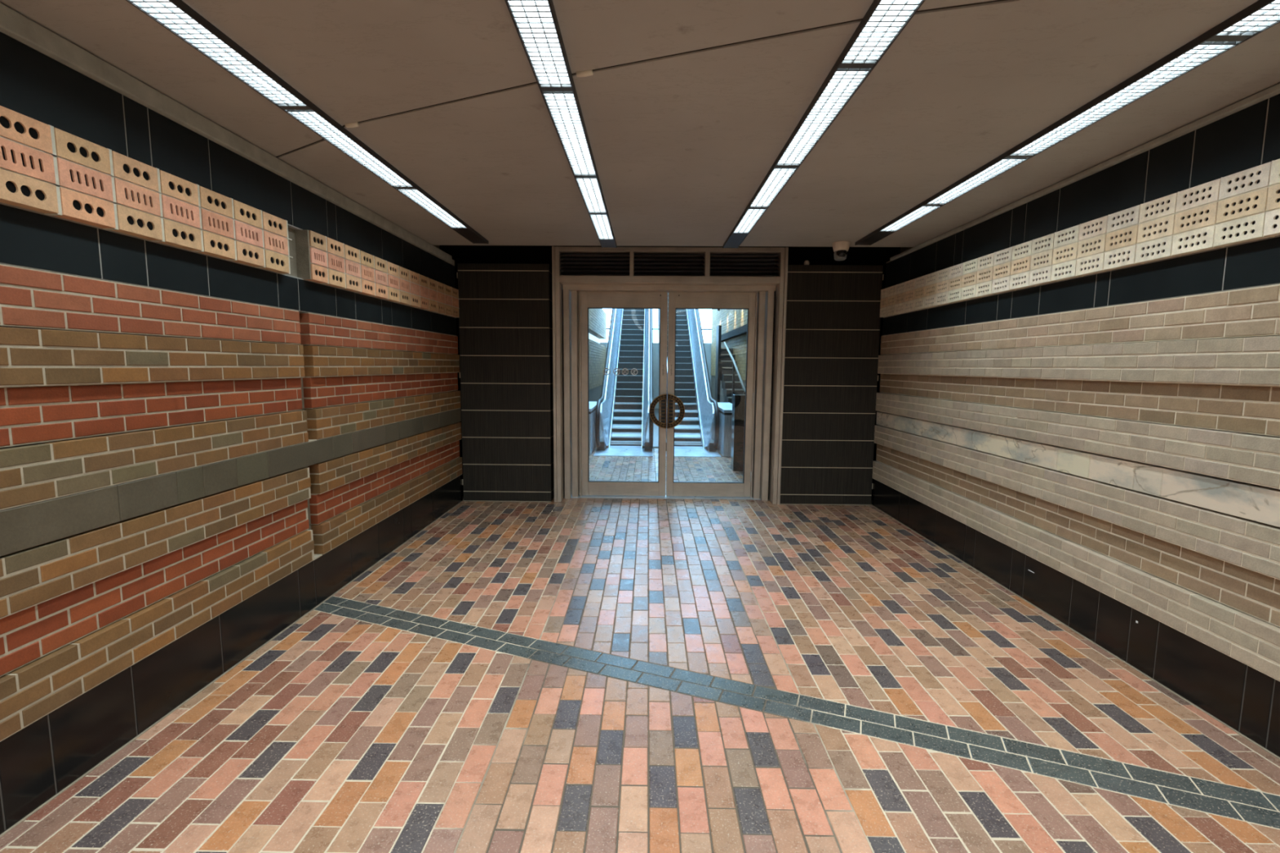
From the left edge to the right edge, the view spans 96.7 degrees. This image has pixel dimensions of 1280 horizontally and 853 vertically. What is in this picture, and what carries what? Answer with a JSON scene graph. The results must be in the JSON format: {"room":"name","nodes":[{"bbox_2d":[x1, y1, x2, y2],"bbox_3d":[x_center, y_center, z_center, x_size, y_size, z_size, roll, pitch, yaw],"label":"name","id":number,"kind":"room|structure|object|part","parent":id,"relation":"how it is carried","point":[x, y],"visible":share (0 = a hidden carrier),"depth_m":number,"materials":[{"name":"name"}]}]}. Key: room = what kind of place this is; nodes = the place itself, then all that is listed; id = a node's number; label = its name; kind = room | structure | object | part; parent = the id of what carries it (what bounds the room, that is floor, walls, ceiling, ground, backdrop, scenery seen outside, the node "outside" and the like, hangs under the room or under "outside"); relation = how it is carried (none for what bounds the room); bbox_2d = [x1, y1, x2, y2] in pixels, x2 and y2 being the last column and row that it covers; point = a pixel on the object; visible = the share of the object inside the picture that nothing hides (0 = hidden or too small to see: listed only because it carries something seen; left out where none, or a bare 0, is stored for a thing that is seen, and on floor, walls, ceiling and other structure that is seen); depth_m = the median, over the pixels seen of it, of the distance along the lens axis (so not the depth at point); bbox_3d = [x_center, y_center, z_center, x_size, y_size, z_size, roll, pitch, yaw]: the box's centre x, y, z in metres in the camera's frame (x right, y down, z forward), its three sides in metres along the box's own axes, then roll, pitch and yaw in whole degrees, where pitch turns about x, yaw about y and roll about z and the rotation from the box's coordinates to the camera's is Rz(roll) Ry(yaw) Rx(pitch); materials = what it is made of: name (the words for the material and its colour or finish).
{"room":"subway station corridor","nodes":[
{"label":"subway station corridor","id":0,"kind":"room"},
{"bbox_2d":[0,2,462,742],"bbox_3d":[-2.287,0.012,-0.141,0.530,2.975,13.650,0,6,1],"label":"wall","id":1,"kind":"structure","parent":0,"point":[221,368],"depth_m":2.43,"materials":[{"name":"brick"}]},
{"bbox_2d":[0,474,462,835],"bbox_3d":[-2.100,1.369,-0.241,0.069,0.298,13.170,0,6,1],"label":"baseboard","id":2,"kind":"structure","parent":1,"relation":"attached to","point":[40,760],"depth_m":2.45,"materials":[{"name":"black tile"}]},
{"bbox_2d":[588,308,606,402],"bbox_3d":[-1.407,-3.155,13.073,0.270,6.500,13.380,0,6,1],"label":"wall","id":3,"kind":"structure","parent":0,"point":[597,317],"depth_m":16.31,"materials":[{"name":"brick"}]},
{"bbox_2d":[588,333,599,343],"bbox_3d":[-1.463,-3.037,15.892,0.020,1.370,7.800,0,6,1],"label":"window","id":4,"kind":"structure","parent":3,"relation":"in","point":[592,337],"depth_m":17.66,"materials":[{"name":"white glass"}]},
{"bbox_2d":[0,408,1279,852],"bbox_3d":[0.362,0.890,6.796,5.150,0.202,27.662,0,6,1],"label":"floor","id":5,"kind":"structure","parent":0,"point":[572,675],"depth_m":2.44,"materials":[{"name":"brick"}]},
{"bbox_2d":[589,401,599,455],"bbox_3d":[-1.074,-0.007,10.477,0.540,0.790,1.995,0,6,1],"label":"barrier","id":6,"kind":"object","parent":5,"relation":"on","point":[593,446],"visible":0.16,"depth_m":9.94,"materials":[{"name":"silver metal"}]},
{"bbox_2d":[593,308,653,456],"bbox_3d":[-0.195,-2.660,13.826,1.008,5.414,9.250,0,6,1],"label":"escalator","id":7,"kind":"object","parent":5,"relation":"on","point":[624,411],"visible":0.73,"depth_m":12.04,"materials":[{"name":"metal"}]},
{"bbox_3d":[-0.660,-2.702,14.008,0.072,5.376,8.863,0,6,1],"label":"handrail","id":8,"kind":"part","parent":7,"relation":"part of","materials":[{"name":"black rubber"}]},
{"bbox_3d":[-0.570,-2.671,14.034,0.144,5.286,8.785,0,6,1],"label":"balustrade","id":9,"kind":"part","parent":7,"relation":"part of","materials":[{"name":"silver metal"}]},
{"bbox_3d":[-0.275,0.449,9.958,1.000,0.011,0.900,0,6,1],"label":"floor plate","id":10,"kind":"part","parent":7,"relation":"part of","materials":[{"name":"silver metal"}]},
{"bbox_3d":[0.186,-2.664,14.024,0.144,5.286,8.785,0,6,1],"label":"balustrade","id":11,"kind":"part","parent":7,"relation":"part of","materials":[{"name":"silver metal"}]},
{"bbox_3d":[0.276,-2.694,13.995,0.072,5.376,8.863,0,6,1],"label":"handrail","id":12,"kind":"part","parent":7,"relation":"part of","materials":[{"name":"black rubber"}]},
{"bbox_2d":[657,292,721,457],"bbox_3d":[0.945,-2.651,13.810,1.008,5.414,9.250,0,6,1],"label":"escalator","id":13,"kind":"object","parent":5,"relation":"on","point":[692,382],"visible":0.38,"depth_m":11.88,"materials":[{"name":"metal"}]},
{"bbox_3d":[0.480,-2.692,13.992,0.072,5.376,8.863,0,6,1],"label":"handrail","id":14,"kind":"part","parent":13,"relation":"part of","materials":[{"name":"white rubber"}]},
{"bbox_3d":[0.865,0.458,9.942,1.000,0.011,0.900,0,6,1],"label":"floor plate","id":15,"kind":"part","parent":13,"relation":"part of","materials":[{"name":"silver metal"}]},
{"bbox_3d":[1.326,-2.655,14.008,0.144,5.286,8.785,0,6,1],"label":"balustrade","id":16,"kind":"part","parent":13,"relation":"part of","materials":[{"name":"silver metal"}]},
{"bbox_3d":[1.415,-2.684,13.979,0.072,5.376,8.863,0,6,1],"label":"handrail","id":17,"kind":"part","parent":13,"relation":"part of","materials":[{"name":"black rubber"}]},
{"bbox_2d":[715,325,721,402],"bbox_3d":[1.940,-1.237,14.171,0.065,2.500,0.500,0,6,1],"label":"display panel","id":18,"kind":"object","parent":5,"relation":"on","point":[718,335],"visible":0.64,"depth_m":13.95,"materials":[{"name":"metal"}]},
{"bbox_2d":[711,402,732,457],"bbox_3d":[1.590,0.016,10.440,0.370,0.790,1.995,0,6,1],"label":"barrier","id":19,"kind":"object","parent":5,"relation":"on","point":[724,446],"visible":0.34,"depth_m":9.54,"materials":[{"name":"silver metal"}]},
{"bbox_2d":[720,347,743,403],"bbox_3d":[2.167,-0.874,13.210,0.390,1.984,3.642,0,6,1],"label":"staircase","id":20,"kind":"structure","parent":5,"relation":"on","point":[726,363],"depth_m":13.48,"materials":[{"name":"stone"}]},
{"bbox_2d":[724,342,745,394],"bbox_3d":[1.887,-0.745,11.559,0.044,2.071,3.213,1,6,2],"label":"stair handrail","id":21,"kind":"object","parent":5,"relation":"on","point":[735,367],"visible":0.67,"depth_m":11.43,"materials":[{"name":"metal"}]},
{"bbox_3d":[1.885,-0.503,11.514,0.040,1.600,0.060,0,6,1],"label":"post","id":22,"kind":"part","parent":21,"relation":"part of","materials":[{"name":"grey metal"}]},
{"bbox_2d":[0,0,1279,247],"bbox_3d":[0.207,-1.473,-0.360,5.400,0.791,13.600,0,6,1],"label":"ceiling","id":23,"kind":"structure","parent":0,"point":[687,107],"depth_m":2.38,"materials":[{"name":"paint"}]},
{"bbox_2d":[125,0,488,244],"bbox_3d":[-1.536,-1.028,-0.941,0.137,0.028,12.300,0,6,1],"label":"recessed light","id":24,"kind":"object","parent":23,"relation":"in","point":[176,16],"visible":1,"depth_m":2.33,"materials":[{"name":"white plastic"}]},
{"bbox_2d":[504,0,616,248],"bbox_3d":[-0.379,-1.026,-0.882,0.137,0.028,12.450,0,6,1],"label":"recessed light","id":25,"kind":"object","parent":23,"relation":"in","point":[535,22],"visible":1,"depth_m":2.31,"materials":[{"name":"white plastic"}]},
{"bbox_2d":[723,0,924,248],"bbox_3d":[0.748,-1.017,-0.898,0.137,0.028,12.450,0,6,1],"label":"recessed light","id":26,"kind":"object","parent":23,"relation":"in","point":[884,20],"visible":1,"depth_m":2.32,"materials":[{"name":"white plastic"}]},
{"bbox_2d":[831,240,850,261],"bbox_3d":[1.820,-1.589,5.155,0.156,0.152,0.156,0,6,1],"label":"security camera","id":27,"kind":"object","parent":23,"relation":"attached to","point":[841,248],"visible":1,"depth_m":5.11,"materials":[{"name":"beige plastic"}]},
{"bbox_2d":[854,0,1279,245],"bbox_3d":[1.916,-0.999,-0.989,0.137,0.028,12.300,0,6,1],"label":"recessed light","id":28,"kind":"object","parent":23,"relation":"in","point":[1260,15],"visible":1,"depth_m":2.33,"materials":[{"name":"white plastic"}]},
{"bbox_2d":[600,342,711,408],"bbox_3d":[0.648,-1.812,20.315,4.200,2.330,0.200,0,6,1],"label":"wall","id":29,"kind":"structure","parent":0,"point":[708,347],"depth_m":20.16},
{"bbox_2d":[600,308,711,342],"bbox_3d":[0.670,-5.037,19.913,4.200,4.170,0.120,0,6,1],"label":"window","id":30,"kind":"structure","parent":29,"relation":"in","point":[705,315],"depth_m":20.07,"materials":[{"name":"white glass"}]},
{"bbox_2d":[439,244,900,505],"bbox_3d":[0.295,-0.845,6.328,6.000,3.350,0.470,0,6,1],"label":"wall","id":31,"kind":"structure","parent":0,"point":[833,333],"depth_m":6.14,"materials":[{"name":"tile"}]},
{"bbox_3d":[-1.458,-0.461,6.258,0.973,2.566,0.200,0,6,1],"label":"ribbed panel","id":32,"kind":"part","parent":31,"relation":"part of","materials":[{"name":"tile"}]},
{"bbox_2d":[580,291,667,496],"bbox_3d":[-0.186,-0.347,6.425,0.977,2.310,0.126,0,6,1],"label":"door","id":33,"kind":"structure","parent":31,"relation":"in","point":[589,300],"depth_m":6.42,"materials":[{"name":"brown metal"}]},
{"bbox_3d":[0.202,-0.173,6.391,0.192,0.384,0.022,0,6,1],"label":"handle","id":34,"kind":"part","parent":33,"relation":"part of","materials":[{"name":"brown metal"}]},
{"bbox_2d":[648,394,666,428],"bbox_3d":[0.202,-0.172,6.380,0.197,0.388,0.012,0,6,1],"label":"door handle","id":35,"kind":"object","parent":33,"relation":"attached to","point":[662,397],"depth_m":6.38,"materials":[{"name":"gold metal"}]},
{"bbox_3d":[0.262,-0.173,6.392,0.048,0.290,0.006,0,6,1],"label":"handle plate","id":36,"kind":"part","parent":33,"relation":"part of","materials":[{"name":"brown metal"}]},
{"bbox_2d":[551,246,788,504],"bbox_3d":[0.306,-0.539,6.303,2.484,2.751,0.382,0,6,1],"label":"trim","id":37,"kind":"structure","parent":31,"relation":"attached to","point":[763,271],"depth_m":6.19,"materials":[{"name":"brown metal"}]},
{"bbox_3d":[-0.479,-1.749,6.185,0.745,0.264,0.266,0,6,1],"label":"louvre panel","id":38,"kind":"part","parent":37,"relation":"part of","materials":[{"name":"black metal"}]},
{"bbox_3d":[0.312,-1.742,6.174,0.755,0.264,0.266,0,6,1],"label":"louvre panel","id":39,"kind":"part","parent":37,"relation":"part of","materials":[{"name":"black metal"}]},
{"bbox_3d":[0.315,-1.723,6.174,2.332,0.368,0.350,0,6,1],"label":"transom rail","id":40,"kind":"part","parent":37,"relation":"part of","materials":[{"name":"brown metal"}]},
{"bbox_3d":[1.111,-1.735,6.163,0.740,0.264,0.266,0,6,1],"label":"louvre panel","id":41,"kind":"part","parent":37,"relation":"part of","materials":[{"name":"black metal"}]},
{"bbox_2d":[666,292,755,497],"bbox_3d":[0.797,-0.339,6.411,0.978,2.310,0.126,0,6,1],"label":"door","id":42,"kind":"structure","parent":31,"relation":"in","point":[677,300],"depth_m":6.40,"materials":[{"name":"brown metal"}]},
{"bbox_3d":[0.345,-0.172,6.391,0.048,0.290,0.006,0,6,1],"label":"handle plate","id":43,"kind":"part","parent":42,"relation":"part of","materials":[{"name":"brown metal"}]},
{"bbox_2d":[666,394,684,428],"bbox_3d":[0.405,-0.170,6.377,0.197,0.388,0.012,0,6,1],"label":"door handle","id":44,"kind":"object","parent":42,"relation":"attached to","point":[670,424],"depth_m":6.38,"materials":[{"name":"gold metal"}]},
{"bbox_3d":[0.405,-0.171,6.388,0.192,0.384,0.022,0,6,1],"label":"handle","id":45,"kind":"part","parent":42,"relation":"part of","materials":[{"name":"brown metal"}]},
{"bbox_2d":[804,260,809,265],"bbox_3d":[1.771,-1.737,6.045,0.056,0.056,0.056,0,6,1],"label":"detector","id":46,"kind":"object","parent":31,"relation":"attached to","point":[806,262],"visible":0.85,"depth_m":6.03,"materials":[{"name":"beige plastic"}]},
{"bbox_3d":[2.044,-0.432,6.210,1.003,2.566,0.200,0,6,1],"label":"ribbed panel","id":47,"kind":"part","parent":31,"relation":"part of","materials":[{"name":"tile"}]},
{"bbox_2d":[711,309,747,402],"bbox_3d":[2.663,-3.121,13.016,0.790,6.500,13.380,0,6,1],"label":"wall","id":48,"kind":"structure","parent":0,"point":[733,322],"depth_m":14.85,"materials":[{"name":"tile"}]},
{"bbox_2d":[730,394,745,471],"bbox_3d":[2.022,0.094,8.262,1.345,1.100,0.230,0,6,1],"label":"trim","id":49,"kind":"structure","parent":48,"relation":"attached to","point":[738,400],"depth_m":8.16,"materials":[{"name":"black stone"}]},
{"bbox_2d":[871,83,1279,681],"bbox_3d":[2.704,0.054,-0.210,0.526,2.975,13.650,0,6,1],"label":"wall","id":50,"kind":"structure","parent":0,"point":[1081,373],"depth_m":2.95,"materials":[{"name":"brick"}]},
{"bbox_2d":[871,479,1279,757],"bbox_3d":[2.488,1.408,-0.305,0.070,0.298,13.170,0,6,1],"label":"baseboard","id":51,"kind":"structure","parent":50,"relation":"attached to","point":[1243,698],"depth_m":2.95,"materials":[{"name":"black tile"}]}
]}

